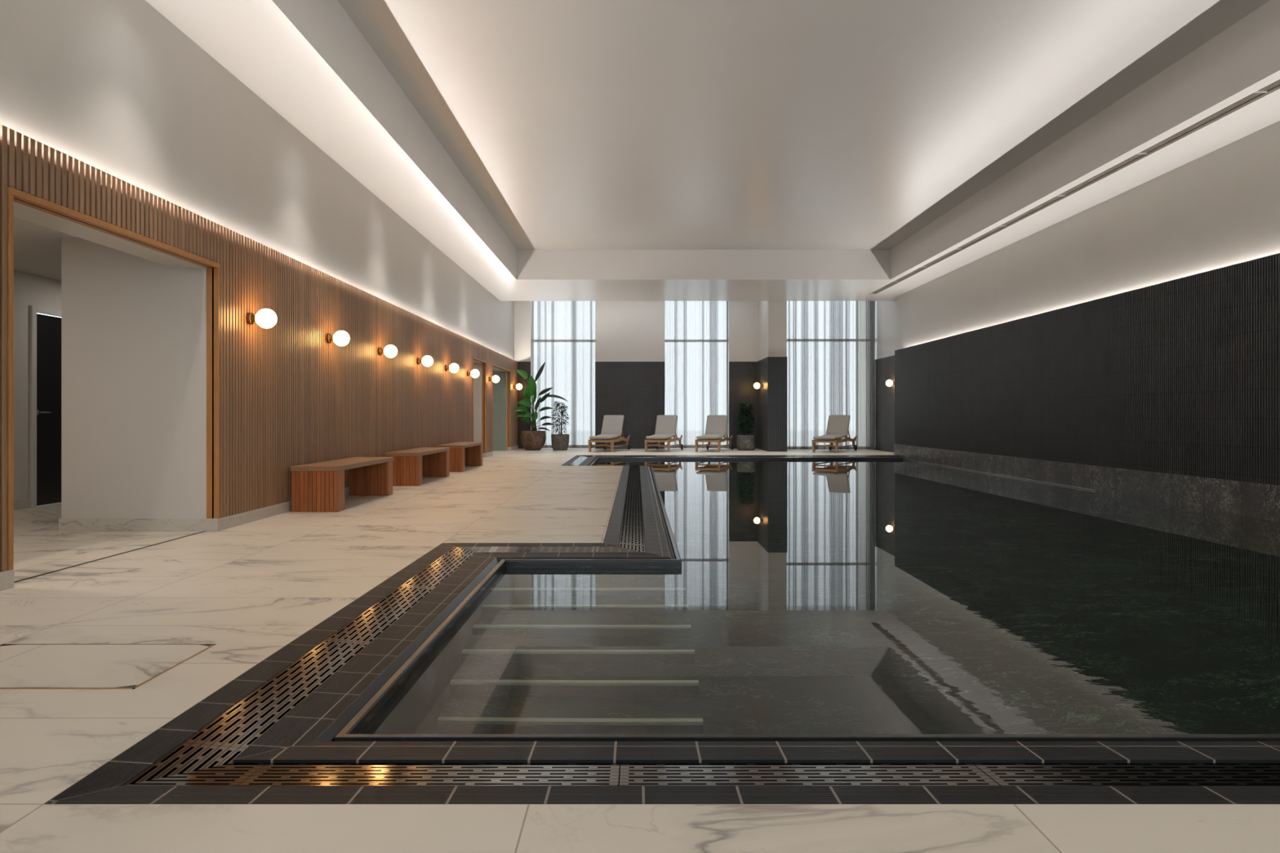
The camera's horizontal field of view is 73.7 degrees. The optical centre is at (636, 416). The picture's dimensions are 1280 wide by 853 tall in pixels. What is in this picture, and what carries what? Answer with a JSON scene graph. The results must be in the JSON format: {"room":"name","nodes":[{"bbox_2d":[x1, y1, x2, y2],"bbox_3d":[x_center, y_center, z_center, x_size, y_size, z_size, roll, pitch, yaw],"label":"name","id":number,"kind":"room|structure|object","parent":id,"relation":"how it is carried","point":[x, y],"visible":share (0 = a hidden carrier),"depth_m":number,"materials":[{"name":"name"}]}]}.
{"room":"spa","nodes":[
{"label":"spa","id":0,"kind":"room"},
{"bbox_2d":[13,217,77,280],"bbox_3d":[-5.185,-1.518,13.650,2.630,0.045,21.300,0,0,0],"label":"ceiling","id":1,"kind":"structure","parent":0,"point":[37,247],"depth_m":7.65,"materials":[{"name":"grey paint"}]},
{"bbox_2d":[0,0,514,518],"bbox_3d":[-4.195,-1.440,11.700,1.210,4.800,29.400,0,0,0],"label":"wall","id":2,"kind":"structure","parent":0,"point":[115,87],"depth_m":7.13,"materials":[{"name":"paint"}]},
{"bbox_2d":[7,186,219,570],"bbox_3d":[-3.543,-0.210,5.957,0.107,2.140,2.401,0,0,0],"label":"trim","id":3,"kind":"structure","parent":2,"relation":"attached to","point":[12,193],"depth_m":5.98,"materials":[{"name":"brown wood"}]},
{"bbox_2d":[472,356,486,453],"bbox_3d":[-3.543,-0.210,19.075,0.107,2.140,1.606,0,0,0],"label":"trim","id":4,"kind":"structure","parent":2,"relation":"attached to","point":[483,362],"depth_m":19.85,"materials":[{"name":"brown wood"}]},
{"bbox_2d":[473,363,481,441],"bbox_3d":[-4.245,-0.270,20.273,1.310,2.460,0.853,0,0,0],"label":"wall niche","id":5,"kind":"object","parent":4,"relation":"in","point":[477,381],"depth_m":19.85,"materials":[{"name":"grey paint"}]},
{"bbox_2d":[492,363,511,447],"bbox_3d":[-3.543,-0.210,22.225,0.107,2.140,3.006,0,0,0],"label":"trim","id":6,"kind":"structure","parent":2,"relation":"attached to","point":[508,388],"depth_m":23.70,"materials":[{"name":"brown wood"}]},
{"bbox_2d":[13,269,506,500],"bbox_3d":[-5.055,-0.270,13.600,2.890,2.460,21.400,0,0,0],"label":"wall","id":7,"kind":"structure","parent":0,"point":[29,289],"depth_m":8.88,"materials":[{"name":"grey paint"}]},
{"bbox_2d":[29,305,61,507],"bbox_3d":[-6.358,-0.100,9.450,0.104,2.120,1.040,0,0,0],"label":"door","id":8,"kind":"structure","parent":7,"relation":"in","point":[45,331],"depth_m":9.19,"materials":[{"name":"grey wood"}]},
{"bbox_2d":[0,445,518,591],"bbox_3d":[-4.918,0.907,11.100,2.864,0.105,28.200,0,0,0],"label":"baseboard","id":9,"kind":"structure","parent":7,"relation":"attached to","point":[64,524],"depth_m":7.11,"materials":[{"name":"beige stone"}]},
{"bbox_2d":[13,197,509,518],"bbox_3d":[-3.537,-0.340,11.100,0.013,2.400,28.200,0,0,0],"label":"wall","id":10,"kind":"structure","parent":0,"point":[14,197],"depth_m":7.13,"materials":[{"name":"black"}]},
{"bbox_2d":[0,124,517,571],"bbox_3d":[-3.515,-0.375,14.110,0.030,2.470,22.202,0,0,0],"label":"left wall slats","id":11,"kind":"structure","parent":10,"relation":"attached to","point":[289,396],"depth_m":8.43,"materials":[{"name":"brown wood"}]},
{"bbox_2d":[245,308,276,328],"bbox_3d":[-3.376,-0.882,7.708,0.249,0.179,0.179,0,0,0],"label":"wall lamp","id":12,"kind":"object","parent":11,"relation":"attached to","point":[264,317],"visible":1,"depth_m":7.66,"materials":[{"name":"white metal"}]},
{"bbox_2d":[325,330,350,346],"bbox_3d":[-3.376,-0.882,9.674,0.249,0.179,0.179,0,0,0],"label":"wall lamp","id":13,"kind":"object","parent":11,"relation":"attached to","point":[341,338],"visible":1,"depth_m":9.62,"materials":[{"name":"white glass"}]},
{"bbox_2d":[377,344,397,357],"bbox_3d":[-3.376,-0.882,11.608,0.249,0.179,0.179,0,0,0],"label":"wall lamp","id":14,"kind":"object","parent":11,"relation":"attached to","point":[389,351],"visible":1,"depth_m":11.56,"materials":[{"name":"white glass"}]},
{"bbox_2d":[417,355,433,366],"bbox_3d":[-3.376,-0.882,13.661,0.249,0.179,0.179,0,0,0],"label":"wall lamp","id":15,"kind":"object","parent":11,"relation":"attached to","point":[427,361],"visible":1,"depth_m":13.61,"materials":[{"name":"white glass"}]},
{"bbox_2d":[444,363,458,373],"bbox_3d":[-3.376,-0.882,15.657,0.249,0.179,0.179,0,0,0],"label":"wall lamp","id":16,"kind":"object","parent":11,"relation":"attached to","point":[454,367],"visible":1,"depth_m":15.60,"materials":[{"name":"white glass"}]},
{"bbox_2d":[466,368,479,377],"bbox_3d":[-3.376,-0.882,17.686,0.249,0.179,0.179,0,0,0],"label":"wall lamp","id":17,"kind":"object","parent":11,"relation":"attached to","point":[474,373],"visible":1,"depth_m":17.63,"materials":[{"name":"white glass"}]},
{"bbox_2d":[488,375,499,382],"bbox_3d":[-3.376,-0.882,20.300,0.249,0.179,0.179,0,0,0],"label":"wall lamp","id":18,"kind":"object","parent":11,"relation":"attached to","point":[495,379],"visible":1,"depth_m":20.25,"materials":[{"name":"white glass"}]},
{"bbox_2d":[513,383,522,390],"bbox_3d":[-3.376,-0.840,24.350,0.249,0.179,0.179,0,0,0],"label":"wall lamp","id":19,"kind":"object","parent":11,"relation":"attached to","point":[518,386],"visible":1,"depth_m":24.30,"materials":[{"name":"white glass"}]},
{"bbox_2d":[0,448,1279,852],"bbox_3d":[0.250,0.960,11.600,13.500,0.001,29.200,0,0,0],"label":"floor","id":20,"kind":"structure","parent":0,"point":[249,590],"depth_m":2.85,"materials":[{"name":"stone"}]},
{"bbox_2d":[0,644,216,688],"bbox_3d":[-2.212,0.958,3.292,0.895,0.003,0.585,0,0,0],"label":"floor hatch","id":21,"kind":"object","parent":20,"relation":"on","point":[22,666],"visible":1,"depth_m":3.30,"materials":[{"name":"beige stone"}]},
{"bbox_2d":[13,530,206,582],"bbox_3d":[-3.591,0.958,5.957,0.018,0.002,2.345,0,0,0],"label":"trim","id":22,"kind":"structure","parent":20,"relation":"in","point":[204,531],"depth_m":5.73,"materials":[{"name":"grey metal"}]},
{"bbox_2d":[290,457,393,511],"bbox_3d":[-3.223,0.731,9.520,0.475,0.458,1.960,0,0,0],"label":"bench","id":23,"kind":"object","parent":20,"relation":"on","point":[319,486],"visible":1,"depth_m":8.61,"materials":[{"name":"brown wood"}]},
{"bbox_2d":[384,447,449,485],"bbox_3d":[-3.223,0.731,12.700,0.475,0.458,1.960,0,0,0],"label":"bench","id":24,"kind":"object","parent":20,"relation":"on","point":[409,465],"visible":0.95,"depth_m":11.80,"materials":[{"name":"brown wood"}]},
{"bbox_2d":[435,441,483,471],"bbox_3d":[-3.223,0.731,15.660,0.475,0.458,1.960,0,0,0],"label":"bench","id":25,"kind":"object","parent":20,"relation":"on","point":[462,454],"visible":0.79,"depth_m":15.14,"materials":[{"name":"brown wood"}]},
{"bbox_2d":[358,459,681,733],"bbox_3d":[2.750,1.695,11.556,7.301,1.330,17.759,0,0,0],"label":"shell","id":26,"kind":"object","parent":20,"relation":"in","point":[407,679],"visible":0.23,"depth_m":5.01,"materials":[{"name":"black tile"}]},
{"bbox_2d":[233,456,1279,774],"bbox_3d":[2.627,1.000,11.556,7.547,0.041,18.251,0,0,0],"label":"pool coping","id":27,"kind":"object","parent":26,"relation":"on","point":[299,729],"visible":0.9,"depth_m":2.54,"materials":[{"name":"tile"}]},
{"bbox_2d":[314,457,1279,741],"bbox_3d":[2.709,1.012,11.556,7.382,0.046,17.921,0,0,0],"label":"pool coping edge","id":28,"kind":"structure","parent":26,"relation":"on","point":[347,726],"depth_m":2.76,"materials":[{"name":"grey tile"}]},
{"bbox_2d":[363,459,1279,733],"bbox_3d":[2.750,1.045,11.556,7.299,0.001,17.759,0,0,0],"label":"pool water","id":29,"kind":"object","parent":26,"relation":"in","point":[806,596],"visible":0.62,"depth_m":4.34,"materials":[{"name":"black liquid"}]},
{"bbox_2d":[512,361,568,450],"bbox_3d":[-2.741,-0.291,24.174,1.505,2.503,0.715,0,0,-24],"label":"potted plant","id":30,"kind":"object","parent":20,"relation":"on","point":[532,440],"visible":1,"depth_m":24.00,"materials":[{"name":"green plant"}]},
{"bbox_2d":[551,400,569,450],"bbox_3d":[-2.132,0.268,24.059,0.570,1.385,0.569,0,0,0],"label":"potted plant","id":31,"kind":"object","parent":20,"relation":"on","point":[559,442],"visible":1,"depth_m":23.91,"materials":[{"name":"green plant"}]},
{"bbox_2d":[588,414,630,452],"bbox_3d":[-0.733,0.464,23.681,0.760,0.992,1.980,0,0,14],"label":"sun lounger","id":32,"kind":"object","parent":20,"relation":"on","point":[612,424],"visible":1,"depth_m":23.83,"materials":[{"name":"beige fabric"}]},
{"bbox_2d":[589,434,621,439],"bbox_3d":[-0.833,0.554,23.279,0.600,0.120,1.150,0,0,14],"label":"seat cushion","id":33,"kind":"object","parent":32,"relation":"on","point":[601,436],"depth_m":22.80,"materials":[{"name":"beige fabric"}]},
{"bbox_2d":[600,414,624,435],"bbox_3d":[-0.665,0.264,23.952,0.600,0.593,0.379,0,0,14],"label":"cushion","id":34,"kind":"object","parent":32,"relation":"on","point":[611,424],"depth_m":23.92,"materials":[{"name":"beige fabric"}]},
{"bbox_2d":[44,455,1279,804],"bbox_3d":[2.467,0.985,11.556,7.866,0.050,18.889,0,0,0],"label":"tiles","id":35,"kind":"object","parent":20,"relation":"on","point":[118,771],"visible":0.75,"depth_m":2.19,"materials":[{"name":"tile"}]},
{"bbox_2d":[46,542,662,804],"bbox_3d":[-0.637,0.973,11.556,1.653,0.026,18.885,0,0,0],"label":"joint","id":36,"kind":"object","parent":35,"relation":"on","point":[443,543],"visible":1,"depth_m":2.22,"materials":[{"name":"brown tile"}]},
{"bbox_2d":[618,469,645,786],"bbox_3d":[2.527,1.035,11.556,7.747,0.070,18.651,0,0,0],"label":"channel","id":37,"kind":"object","parent":35,"relation":"attached to","point":[632,469],"visible":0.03,"depth_m":7.94,"materials":[{"name":"black metal"}]},
{"bbox_2d":[123,742,267,786],"bbox_3d":[-1.194,0.983,2.382,0.298,0.030,0.298,0,0,0],"label":"drain grate","id":38,"kind":"object","parent":37,"relation":"on","point":[189,764],"visible":0.87,"depth_m":2.36,"materials":[{"name":"metal"}]},
{"bbox_2d":[183,639,369,748],"bbox_3d":[-1.247,0.983,3.116,0.193,0.030,1.167,0,0,0],"label":"drain grate","id":39,"kind":"object","parent":37,"relation":"on","point":[247,721],"visible":0.92,"depth_m":2.96,"materials":[{"name":"metal"}]},
{"bbox_2d":[327,586,433,643],"bbox_3d":[-1.247,0.983,4.285,0.193,0.030,1.167,0,0,0],"label":"drain grate","id":40,"kind":"object","parent":37,"relation":"on","point":[369,625],"visible":0.92,"depth_m":4.17,"materials":[{"name":"metal"}]},
{"bbox_2d":[237,763,619,786],"bbox_3d":[-0.546,0.983,2.330,0.997,0.030,0.193,0,0,0],"label":"drain grate","id":41,"kind":"object","parent":37,"relation":"on","point":[273,774],"visible":0.93,"depth_m":2.32,"materials":[{"name":"metal"}]},
{"bbox_2d":[400,553,472,588],"bbox_3d":[-1.247,0.983,5.455,0.193,0.030,1.167,0,0,0],"label":"drain grate","id":42,"kind":"object","parent":37,"relation":"on","point":[434,574],"visible":0.94,"depth_m":5.36,"materials":[{"name":"metal"}]},
{"bbox_2d":[446,546,495,555],"bbox_3d":[-1.194,0.983,6.190,0.298,0.030,0.294,0,0,0],"label":"drain grate","id":43,"kind":"object","parent":37,"relation":"on","point":[466,550],"visible":0.83,"depth_m":6.22,"materials":[{"name":"metal"}]},
{"bbox_2d":[491,546,595,552],"bbox_3d":[-0.673,0.983,6.241,0.743,0.030,0.193,0,0,0],"label":"drain grate","id":44,"kind":"object","parent":37,"relation":"on","point":[497,548],"visible":0.84,"depth_m":6.25,"materials":[{"name":"metal"}]},
{"bbox_2d":[568,462,581,466],"bbox_3d":[-1.247,0.983,17.392,0.193,0.030,0.942,0,0,0],"label":"drain grate","id":45,"kind":"object","parent":37,"relation":"on","point":[571,464],"visible":0.91,"depth_m":17.31,"materials":[{"name":"metal"}]},
{"bbox_2d":[572,460,582,462],"bbox_3d":[-1.247,0.983,18.337,0.193,0.030,0.942,0,0,0],"label":"drain grate","id":46,"kind":"object","parent":37,"relation":"on","point":[574,461],"visible":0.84,"depth_m":18.32,"materials":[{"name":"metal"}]},
{"bbox_2d":[592,455,633,456],"bbox_3d":[-0.566,0.983,20.781,0.997,0.030,0.193,0,0,0],"label":"drain grate","id":47,"kind":"object","parent":37,"relation":"on","point":[593,455],"visible":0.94,"depth_m":20.85,"materials":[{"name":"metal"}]},
{"bbox_2d":[595,542,644,552],"bbox_3d":[-0.116,0.983,6.327,0.362,0.030,0.366,0,0,0],"label":"drain grate","id":48,"kind":"object","parent":37,"relation":"on","point":[623,548],"visible":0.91,"depth_m":6.27,"materials":[{"name":"metal"}]},
{"bbox_2d":[619,526,644,545],"bbox_3d":[-0.031,0.983,7.010,0.193,0.030,0.996,0,0,0],"label":"drain grate","id":49,"kind":"object","parent":37,"relation":"on","point":[624,538],"visible":0.97,"depth_m":6.97,"materials":[{"name":"metal"}]},
{"bbox_2d":[622,513,643,528],"bbox_3d":[-0.031,0.983,8.008,0.193,0.030,0.996,0,0,0],"label":"drain grate","id":50,"kind":"object","parent":37,"relation":"on","point":[637,519],"visible":0.96,"depth_m":7.99,"materials":[{"name":"metal"}]},
{"bbox_2d":[623,502,642,515],"bbox_3d":[-0.031,0.983,9.008,0.193,0.030,0.996,0,0,0],"label":"drain grate","id":51,"kind":"object","parent":37,"relation":"on","point":[631,508],"visible":0.95,"depth_m":8.99,"materials":[{"name":"metal"}]},
{"bbox_2d":[624,494,641,504],"bbox_3d":[-0.031,0.983,10.007,0.193,0.030,0.996,0,0,0],"label":"drain grate","id":52,"kind":"object","parent":37,"relation":"on","point":[628,498],"visible":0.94,"depth_m":10.02,"materials":[{"name":"metal"}]},
{"bbox_2d":[626,488,641,497],"bbox_3d":[-0.031,0.983,11.005,0.193,0.030,0.996,0,0,0],"label":"drain grate","id":53,"kind":"object","parent":37,"relation":"on","point":[637,492],"visible":0.93,"depth_m":10.97,"materials":[{"name":"metal"}]},
{"bbox_2d":[626,482,640,488],"bbox_3d":[-0.031,0.983,12.005,0.193,0.030,0.996,0,0,0],"label":"drain grate","id":54,"kind":"object","parent":37,"relation":"on","point":[636,486],"visible":0.94,"depth_m":11.98,"materials":[{"name":"metal"}]},
{"bbox_2d":[627,473,639,478],"bbox_3d":[-0.031,0.983,14.002,0.193,0.030,0.996,0,0,0],"label":"drain grate","id":55,"kind":"object","parent":37,"relation":"on","point":[630,475],"visible":0.92,"depth_m":13.98,"materials":[{"name":"metal"}]},
{"bbox_2d":[627,477,640,484],"bbox_3d":[-0.031,0.983,13.004,0.193,0.030,0.996,0,0,0],"label":"drain grate","id":56,"kind":"object","parent":37,"relation":"on","point":[633,480],"visible":0.93,"depth_m":13.00,"materials":[{"name":"metal"}]},
{"bbox_2d":[628,469,639,474],"bbox_3d":[-0.031,0.983,15.002,0.193,0.030,0.996,0,0,0],"label":"drain grate","id":57,"kind":"object","parent":37,"relation":"on","point":[637,472],"visible":0.89,"depth_m":14.96,"materials":[{"name":"metal"}]},
{"bbox_2d":[629,466,639,471],"bbox_3d":[-0.031,0.983,16.000,0.193,0.030,0.996,0,0,0],"label":"drain grate","id":58,"kind":"object","parent":37,"relation":"on","point":[630,467],"visible":0.94,"depth_m":15.98,"materials":[{"name":"metal"}]},
{"bbox_2d":[633,455,674,456],"bbox_3d":[0.434,0.983,20.781,0.997,0.030,0.193,0,0,0],"label":"drain grate","id":59,"kind":"object","parent":37,"relation":"on","point":[633,455],"visible":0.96,"depth_m":20.85,"materials":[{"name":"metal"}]},
{"bbox_2d":[674,455,715,456],"bbox_3d":[1.434,0.983,20.781,0.997,0.030,0.193,0,0,0],"label":"drain grate","id":60,"kind":"object","parent":37,"relation":"on","point":[674,455],"visible":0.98,"depth_m":20.85,"materials":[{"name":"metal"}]},
{"bbox_2d":[715,455,755,456],"bbox_3d":[2.434,0.983,20.781,0.997,0.030,0.193,0,0,0],"label":"drain grate","id":61,"kind":"object","parent":37,"relation":"on","point":[715,455],"visible":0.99,"depth_m":20.85,"materials":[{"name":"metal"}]},
{"bbox_2d":[755,455,797,456],"bbox_3d":[3.434,0.983,20.781,0.997,0.030,0.193,0,0,0],"label":"drain grate","id":62,"kind":"object","parent":37,"relation":"on","point":[756,455],"visible":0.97,"depth_m":20.85,"materials":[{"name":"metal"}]},
{"bbox_2d":[619,763,999,786],"bbox_3d":[0.454,0.983,2.330,0.997,0.030,0.193,0,0,0],"label":"drain grate","id":63,"kind":"object","parent":37,"relation":"on","point":[631,774],"visible":0.96,"depth_m":2.32,"materials":[{"name":"metal"}]},
{"bbox_2d":[797,455,838,456],"bbox_3d":[4.434,0.983,20.781,0.997,0.030,0.193,0,0,0],"label":"drain grate","id":64,"kind":"object","parent":37,"relation":"on","point":[797,455],"visible":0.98,"depth_m":20.85,"materials":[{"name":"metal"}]},
{"bbox_2d":[838,455,879,456],"bbox_3d":[5.434,0.983,20.781,0.997,0.030,0.193,0,0,0],"label":"drain grate","id":65,"kind":"object","parent":37,"relation":"on","point":[838,455],"visible":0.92,"depth_m":20.85,"materials":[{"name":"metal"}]},
{"bbox_2d":[972,763,1279,786],"bbox_3d":[1.454,0.983,2.330,0.997,0.030,0.193,0,0,0],"label":"drain grate","id":66,"kind":"object","parent":37,"relation":"on","point":[1003,774],"visible":0.96,"depth_m":2.33,"materials":[{"name":"metal"}]},
{"bbox_2d":[644,414,683,452],"bbox_3d":[0.777,0.464,23.732,0.760,0.992,1.980,0,0,14],"label":"sun lounger","id":67,"kind":"object","parent":20,"relation":"on","point":[666,424],"visible":1,"depth_m":23.89,"materials":[{"name":"beige fabric"}]},
{"bbox_2d":[645,434,675,439],"bbox_3d":[0.677,0.554,23.329,0.600,0.120,1.150,0,0,14],"label":"seat cushion","id":68,"kind":"object","parent":67,"relation":"on","point":[655,436],"depth_m":22.85,"materials":[{"name":"beige fabric"}]},
{"bbox_2d":[654,414,677,435],"bbox_3d":[0.845,0.264,24.002,0.600,0.593,0.379,0,0,14],"label":"cushion","id":69,"kind":"object","parent":67,"relation":"on","point":[665,424],"depth_m":23.97,"materials":[{"name":"beige fabric"}]},
{"bbox_2d":[694,414,733,452],"bbox_3d":[2.176,0.464,23.718,0.760,0.992,1.980,0,0,17],"label":"sun lounger","id":70,"kind":"object","parent":20,"relation":"on","point":[716,424],"visible":1,"depth_m":23.87,"materials":[{"name":"beige fabric"}]},
{"bbox_2d":[696,434,725,439],"bbox_3d":[2.054,0.554,23.321,0.600,0.120,1.150,0,0,17],"label":"seat cushion","id":71,"kind":"object","parent":70,"relation":"on","point":[705,436],"depth_m":22.85,"materials":[{"name":"beige fabric"}]},
{"bbox_2d":[705,414,728,434],"bbox_3d":[2.257,0.264,23.985,0.600,0.593,0.379,0,0,17],"label":"cushion","id":72,"kind":"object","parent":70,"relation":"on","point":[715,424],"depth_m":23.96,"materials":[{"name":"beige fabric"}]},
{"bbox_2d":[736,402,756,450],"bbox_3d":[3.094,0.283,23.990,0.586,1.354,0.602,0,0,22],"label":"potted plant","id":73,"kind":"object","parent":20,"relation":"on","point":[744,442],"visible":1,"depth_m":23.87,"materials":[{"name":"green plant"}]},
{"bbox_2d":[812,414,857,453],"bbox_3d":[5.410,0.464,23.231,0.760,0.992,1.980,0,0,30],"label":"sun lounger","id":74,"kind":"object","parent":20,"relation":"on","point":[837,426],"visible":1,"depth_m":23.33,"materials":[{"name":"beige fabric"}]},
{"bbox_2d":[813,434,847,439],"bbox_3d":[5.202,0.554,22.872,0.600,0.120,1.150,0,0,30],"label":"seat cushion","id":75,"kind":"object","parent":74,"relation":"on","point":[827,437],"depth_m":22.55,"materials":[{"name":"beige fabric"}]},
{"bbox_2d":[826,414,850,435],"bbox_3d":[5.549,0.264,23.473,0.600,0.593,0.379,0,0,30],"label":"cushion","id":76,"kind":"object","parent":74,"relation":"on","point":[837,424],"depth_m":23.44,"materials":[{"name":"beige fabric"}]},
{"bbox_2d":[514,301,786,448],"bbox_3d":[0.242,-1.440,24.558,7.685,4.800,2.785,0,0,0],"label":"wall","id":77,"kind":"structure","parent":0,"point":[625,331],"depth_m":25.20,"materials":[{"name":"paint"}]},
{"bbox_2d":[517,355,893,361],"bbox_3d":[2.091,-1.616,24.698,10.916,0.012,2.661,0,0,19],"label":"trim","id":78,"kind":"structure","parent":77,"relation":"attached to","point":[891,355],"depth_m":25.18,"materials":[{"name":"grey"}]},
{"bbox_2d":[517,355,894,452],"bbox_3d":[2.089,-0.325,24.703,10.903,2.570,2.652,0,0,19],"label":"wall tiles","id":79,"kind":"structure","parent":77,"relation":"attached to","point":[635,391],"depth_m":25.19,"materials":[{"name":"black tile"}]},
{"bbox_2d":[753,382,763,388],"bbox_3d":[3.446,-0.860,24.100,0.249,0.179,0.179,0,0,0],"label":"wall lamp","id":80,"kind":"object","parent":79,"relation":"attached to","point":[757,385],"visible":1,"depth_m":24.04,"materials":[{"name":"white glass"}]},
{"bbox_2d":[885,379,894,386],"bbox_3d":[6.696,-0.870,22.450,0.249,0.179,0.179,0,0,0],"label":"wall lamp","id":81,"kind":"object","parent":79,"relation":"attached to","point":[889,383],"visible":0.92,"depth_m":22.39,"materials":[{"name":"white glass"}]},
{"bbox_2d":[145,0,1279,301],"bbox_3d":[1.600,-3.410,9.790,11.000,0.720,25.580,0,0,0],"label":"ceiling","id":82,"kind":"structure","parent":0,"point":[308,60],"depth_m":10.78,"materials":[{"name":"white paint"}]},
{"bbox_2d":[870,281,897,293],"bbox_3d":[5.905,-3.100,20.455,0.170,0.060,1.890,0,0,0],"label":"ceiling vent","id":83,"kind":"object","parent":82,"relation":"in","point":[892,282],"visible":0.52,"depth_m":20.39,"materials":[{"name":"beige metal"}]},
{"bbox_2d":[893,266,925,281],"bbox_3d":[5.905,-3.100,18.555,0.170,0.060,1.890,0,0,0],"label":"ceiling vent","id":84,"kind":"object","parent":82,"relation":"in","point":[920,268],"visible":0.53,"depth_m":18.50,"materials":[{"name":"beige metal"}]},
{"bbox_2d":[921,248,959,266],"bbox_3d":[5.905,-3.100,16.655,0.170,0.060,1.890,0,0,0],"label":"ceiling vent","id":85,"kind":"object","parent":82,"relation":"in","point":[954,250],"visible":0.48,"depth_m":16.57,"materials":[{"name":"beige metal"}]},
{"bbox_2d":[955,226,1004,248],"bbox_3d":[5.905,-3.100,14.755,0.170,0.060,1.890,0,0,0],"label":"ceiling vent","id":86,"kind":"object","parent":82,"relation":"in","point":[985,234],"visible":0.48,"depth_m":14.70,"materials":[{"name":"beige metal"}]},
{"bbox_2d":[1000,195,1063,226],"bbox_3d":[5.905,-3.100,12.855,0.170,0.060,1.890,0,0,0],"label":"ceiling vent","id":87,"kind":"object","parent":82,"relation":"in","point":[1055,197],"visible":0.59,"depth_m":12.79,"materials":[{"name":"beige metal"}]},
{"bbox_2d":[1057,154,1144,195],"bbox_3d":[5.905,-3.100,10.955,0.170,0.060,1.890,0,0,0],"label":"ceiling vent","id":88,"kind":"object","parent":82,"relation":"in","point":[1136,156],"visible":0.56,"depth_m":10.88,"materials":[{"name":"beige metal"}]},
{"bbox_2d":[1137,93,1263,154],"bbox_3d":[5.905,-3.100,9.055,0.170,0.060,1.890,0,0,0],"label":"ceiling vent","id":89,"kind":"object","parent":82,"relation":"in","point":[1252,95],"visible":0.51,"depth_m":8.95,"materials":[{"name":"beige metal"}]},
{"bbox_2d":[1253,79,1279,93],"bbox_3d":[5.905,-3.100,7.155,0.170,0.060,1.890,0,0,0],"label":"ceiling vent","id":90,"kind":"object","parent":82,"relation":"in","point":[1264,90],"visible":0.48,"depth_m":8.00,"materials":[{"name":"beige metal"}]},
{"bbox_2d":[337,0,1270,249],"bbox_3d":[1.500,-3.745,8.725,8.380,0.050,20.690,0,0,0],"label":"ceiling","id":91,"kind":"structure","parent":0,"point":[576,124],"depth_m":9.99,"materials":[{"name":"paint"}]},
{"bbox_2d":[875,120,1279,359],"bbox_3d":[6.870,-1.340,11.700,0.460,5.000,29.400,0,0,0],"label":"wall","id":92,"kind":"structure","parent":0,"point":[1220,208],"depth_m":11.70,"materials":[{"name":"paint"}]},
{"bbox_2d":[893,444,1279,521],"bbox_3d":[6.510,1.525,11.655,0.220,1.670,19.089,0,0,0],"label":"wall","id":93,"kind":"structure","parent":0,"point":[1261,500],"depth_m":11.07,"materials":[{"name":"grey stone"}]},
{"bbox_2d":[902,458,1095,490],"bbox_3d":[6.393,1.033,16.170,0.015,0.010,8.540,0,0,0],"label":"trim","id":94,"kind":"structure","parent":93,"relation":"attached to","point":[903,459],"depth_m":14.51,"materials":[{"name":"silver metal"}]},
{"bbox_2d":[894,253,1279,485],"bbox_3d":[6.460,-0.470,9.100,0.080,2.320,24.200,0,0,0],"label":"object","id":95,"kind":"structure","parent":93,"relation":"on","point":[1181,375],"depth_m":11.15,"materials":[{"name":"black tile"}]},
{"bbox_3d":[1.650,-3.810,24.490,11.100,0.060,3.820,0,0,0],"label":"ceiling","id":96,"kind":"structure","parent":0,"visible":0},
{"bbox_2d":[531,301,595,448],"bbox_3d":[-2.160,-1.396,25.298,1.894,4.688,0.125,0,0,0],"label":"sheer curtain","id":97,"kind":"object","parent":96,"relation":"hanging from","point":[563,332],"visible":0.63,"depth_m":25.30,"materials":[{"name":"fabric"}]},
{"bbox_2d":[665,301,728,448],"bbox_3d":[1.795,-1.396,25.298,1.884,4.688,0.130,0,0,0],"label":"sheer curtain","id":98,"kind":"object","parent":96,"relation":"hanging from","point":[696,332],"visible":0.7,"depth_m":25.30,"materials":[{"name":"fabric"}]},
{"bbox_2d":[786,301,875,449],"bbox_3d":[5.457,-1.396,24.348,2.709,4.688,0.132,0,0,0],"label":"sheer curtain","id":99,"kind":"object","parent":96,"relation":"hanging from","point":[831,344],"visible":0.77,"depth_m":24.35,"materials":[{"name":"fabric"}]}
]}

